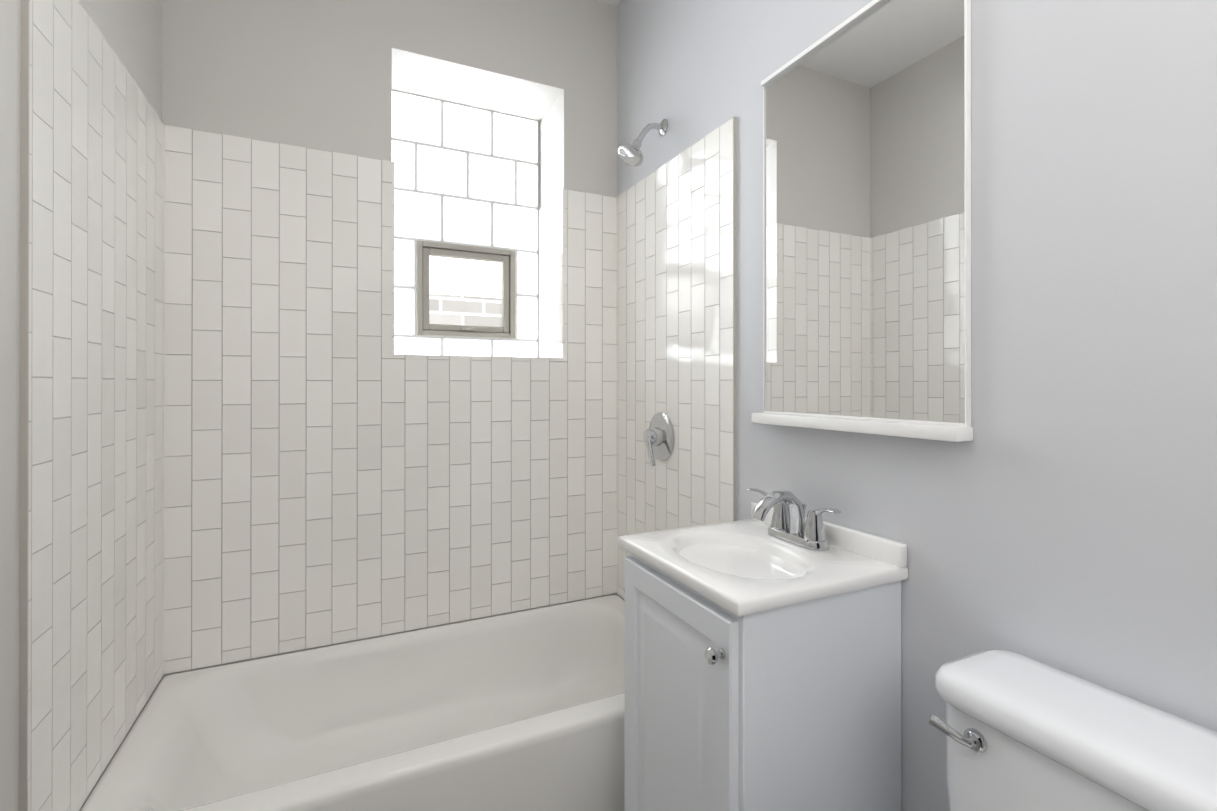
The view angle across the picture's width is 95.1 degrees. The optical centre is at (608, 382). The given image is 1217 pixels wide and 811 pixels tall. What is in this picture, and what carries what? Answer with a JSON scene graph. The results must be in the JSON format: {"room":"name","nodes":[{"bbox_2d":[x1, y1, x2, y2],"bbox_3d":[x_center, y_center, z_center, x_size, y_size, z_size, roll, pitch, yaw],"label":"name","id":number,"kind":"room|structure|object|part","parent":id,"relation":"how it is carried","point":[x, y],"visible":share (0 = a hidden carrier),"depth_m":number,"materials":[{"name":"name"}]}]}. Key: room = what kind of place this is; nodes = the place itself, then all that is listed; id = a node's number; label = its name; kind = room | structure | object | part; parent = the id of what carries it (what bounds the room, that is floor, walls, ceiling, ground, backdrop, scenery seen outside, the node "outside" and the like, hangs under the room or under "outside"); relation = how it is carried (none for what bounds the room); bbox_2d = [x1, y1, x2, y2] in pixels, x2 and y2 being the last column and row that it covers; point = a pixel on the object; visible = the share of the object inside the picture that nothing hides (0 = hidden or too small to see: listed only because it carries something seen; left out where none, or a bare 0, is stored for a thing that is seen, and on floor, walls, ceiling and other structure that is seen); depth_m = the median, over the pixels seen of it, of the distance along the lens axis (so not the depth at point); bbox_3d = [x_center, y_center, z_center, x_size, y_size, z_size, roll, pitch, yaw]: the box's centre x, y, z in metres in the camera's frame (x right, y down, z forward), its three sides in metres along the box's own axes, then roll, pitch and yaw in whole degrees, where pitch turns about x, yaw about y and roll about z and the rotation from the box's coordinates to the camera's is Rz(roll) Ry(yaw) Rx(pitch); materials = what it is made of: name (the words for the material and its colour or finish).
{"room":"bathroom","nodes":[
{"label":"bathroom","id":0,"kind":"room"},
{"bbox_2d":[0,0,161,810],"bbox_3d":[-0.906,-0.177,0.617,0.120,2.790,3.100,0,0,-25],"label":"wall","id":1,"kind":"structure","parent":0,"point":[130,31],"depth_m":0.92,"materials":[{"name":"white paint"}]},
{"bbox_2d":[19,0,28,810],"bbox_3d":[-0.988,0.223,0.940,0.010,1.990,0.004,0,0,-25],"label":"tile trim edge","id":2,"kind":"structure","parent":1,"relation":"attached to","point":[24,414],"depth_m":0.94,"materials":[{"name":"grey"}]},
{"bbox_2d":[28,0,164,810],"bbox_3d":[-1.161,0.048,1.303,0.009,1.638,0.800,0,0,-25],"label":"wall tile","id":3,"kind":"object","parent":1,"relation":"attached to","point":[96,402],"depth_m":1.17,"materials":[{"name":"white tile"}]},
{"bbox_2d":[161,0,563,678],"bbox_3d":[-0.847,-0.174,2.128,1.283,2.790,0.420,0,0,-25],"label":"wall","id":4,"kind":"structure","parent":0,"point":[314,74],"depth_m":1.80,"materials":[{"name":"white paint"}]},
{"bbox_2d":[164,125,391,673],"bbox_3d":[-1.040,0.049,1.798,0.633,1.638,0.009,0,0,-25],"label":"wall tile","id":5,"kind":"object","parent":4,"relation":"attached to","point":[278,406],"depth_m":1.78,"materials":[{"name":"white tile"}]},
{"bbox_2d":[392,161,394,356],"bbox_3d":[-0.812,-0.430,2.068,0.009,0.679,0.299,0,0,-25],"label":"trim","id":6,"kind":"structure","parent":4,"relation":"attached to","point":[393,210],"depth_m":1.93,"materials":[{"name":"white tile"}]},
{"bbox_2d":[392,90,537,356],"bbox_3d":[-0.605,-0.634,2.368,0.623,1.070,0.104,0,0,-25],"label":"glass block window","id":7,"kind":"structure","parent":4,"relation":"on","point":[466,181],"depth_m":2.33,"materials":[{"name":"white"}]},
{"bbox_2d":[391,357,564,632],"bbox_3d":[-0.465,0.389,2.071,0.641,0.959,0.009,0,0,-25],"label":"wall tile","id":8,"kind":"object","parent":4,"relation":"attached to","point":[478,487],"depth_m":2.05,"materials":[{"name":"white tile"}]},
{"bbox_2d":[394,354,562,359],"bbox_3d":[-0.527,-0.095,2.203,0.623,0.009,0.299,0,0,-25],"label":"trim","id":9,"kind":"structure","parent":4,"relation":"on","point":[479,357],"depth_m":2.06,"materials":[{"name":"white tile"}]},
{"bbox_2d":[565,189,615,601],"bbox_3d":[-0.072,0.050,2.258,0.228,1.638,0.009,0,0,-25],"label":"wall tile","id":10,"kind":"object","parent":4,"relation":"attached to","point":[590,395],"depth_m":2.25,"materials":[{"name":"white tile"}]},
{"bbox_2d":[392,0,563,123],"bbox_3d":[-0.557,-1.369,2.268,0.641,0.400,0.420,0,0,-25],"label":"wall","id":11,"kind":"structure","parent":0,"point":[504,56],"depth_m":2.12,"materials":[{"name":"white paint"}]},
{"bbox_2d":[538,0,616,602],"bbox_3d":[-0.160,-0.173,2.454,0.237,2.790,0.420,0,0,-25],"label":"wall","id":12,"kind":"structure","parent":0,"point":[577,137],"depth_m":2.27,"materials":[{"name":"white paint"}]},
{"bbox_2d":[539,189,564,359],"bbox_3d":[-0.242,-0.429,2.339,0.009,0.679,0.299,0,0,-25],"label":"wall tile","id":13,"kind":"structure","parent":12,"relation":"attached to","point":[552,278],"depth_m":2.31,"materials":[{"name":"white tile"}]},
{"bbox_2d":[599,0,621,5],"bbox_3d":[-0.165,-1.621,0.971,1.760,0.100,3.100,0,0,-25],"label":"ceiling","id":14,"kind":"structure","parent":0,"point":[615,2],"depth_m":2.29,"materials":[{"name":"white paint"}]},
{"bbox_2d":[617,0,1216,810],"bbox_3d":[0.576,-0.176,1.320,0.120,2.790,3.100,0,0,-25],"label":"wall","id":15,"kind":"structure","parent":0,"point":[1059,512],"depth_m":0.90,"materials":[{"name":"grey paint"}]},
{"bbox_2d":[618,119,667,166],"bbox_3d":[0.118,-0.847,1.937,0.177,0.181,0.095,0,0,-25],"label":"shower head","id":16,"kind":"object","parent":15,"relation":"attached to","point":[630,154],"visible":1,"depth_m":1.93},
{"bbox_2d":[644,412,674,466],"bbox_3d":[0.157,0.197,1.958,0.070,0.184,0.172,0,0,-25],"label":"shower valve","id":17,"kind":"object","parent":15,"relation":"attached to","point":[659,438],"visible":1,"depth_m":1.93,"materials":[{"name":"silver metal"}]},
{"bbox_2d":[616,118,732,598],"bbox_3d":[0.199,0.050,1.963,0.009,1.638,0.775,0,0,-25],"label":"wall tile","id":18,"kind":"object","parent":15,"relation":"attached to","point":[674,289],"depth_m":1.88,"materials":[{"name":"white tile"}]},
{"bbox_2d":[733,117,736,520],"bbox_3d":[0.365,0.225,1.611,0.010,1.990,0.004,0,0,-25],"label":"tile trim edge","id":19,"kind":"structure","parent":15,"relation":"attached to","point":[734,334],"depth_m":1.61,"materials":[{"name":"grey"}]},
{"bbox_2d":[752,0,972,441],"bbox_3d":[0.519,-0.350,1.240,0.050,0.911,0.548,0,0,-25],"label":"mirror","id":20,"kind":"object","parent":15,"relation":"attached to","point":[867,219],"visible":1,"depth_m":1.18,"materials":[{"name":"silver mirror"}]},
{"bbox_3d":[-0.165,1.269,0.965,1.760,0.100,3.100,0,0,-25],"label":"floor","id":21,"kind":"structure","parent":0,"visible":0},
{"bbox_2d":[80,594,624,810],"bbox_3d":[-0.486,1.045,1.643,1.516,0.350,0.758,0,0,-25],"label":"tub","id":22,"kind":"object","parent":21,"relation":"on","point":[524,710],"visible":0.79,"depth_m":1.66,"materials":[{"name":"white ceramic"}]},
{"bbox_2d":[618,488,907,810],"bbox_3d":[0.300,0.733,1.226,0.454,0.972,0.456,0,0,-25],"label":"bathroom vanity","id":23,"kind":"object","parent":21,"relation":"on","point":[763,658],"visible":1,"depth_m":1.08,"materials":[{"name":"white paint"}]},
{"bbox_3d":[0.132,0.754,1.146,0.018,0.679,0.404,0,0,-25],"label":"door","id":24,"kind":"part","parent":23,"relation":"part of","materials":[{"name":"white paint"}]},
{"bbox_3d":[0.186,0.477,0.973,0.032,0.029,0.029,0,0,-25],"label":"knob","id":25,"kind":"part","parent":23,"relation":"part of","materials":[{"name":"silver metal"}]},
{"bbox_2d":[748,488,840,550],"bbox_3d":[0.364,0.365,1.263,0.231,0.236,0.281,0,0,-25],"label":"faucet","id":26,"kind":"object","parent":23,"relation":"on","point":[788,530],"depth_m":1.28,"materials":[{"name":"silver metal"}]},
{"bbox_2d":[929,649,1216,810],"bbox_3d":[0.475,0.832,0.603,0.659,0.772,0.488,0,0,-25],"label":"toilet","id":27,"kind":"object","parent":21,"relation":"on","point":[1022,732],"visible":1,"depth_m":0.75,"materials":[{"name":"white ceramic"}]},
{"bbox_3d":[0.519,0.524,0.829,0.041,0.040,0.064,0,0,-25],"label":"lever","id":28,"kind":"part","parent":27,"relation":"part of","materials":[{"name":"silver metal"}]},
{"label":"outside","id":29,"kind":"structure","parent":0,"visible":0},
{"bbox_2d":[429,294,501,326],"bbox_3d":[-1.215,0.525,4.321,6.500,2.400,0.100,0,0,-25],"label":"brick wall","id":30,"kind":"structure","parent":29,"point":[481,302],"depth_m":4.31,"materials":[{"name":"brick"}]}
]}

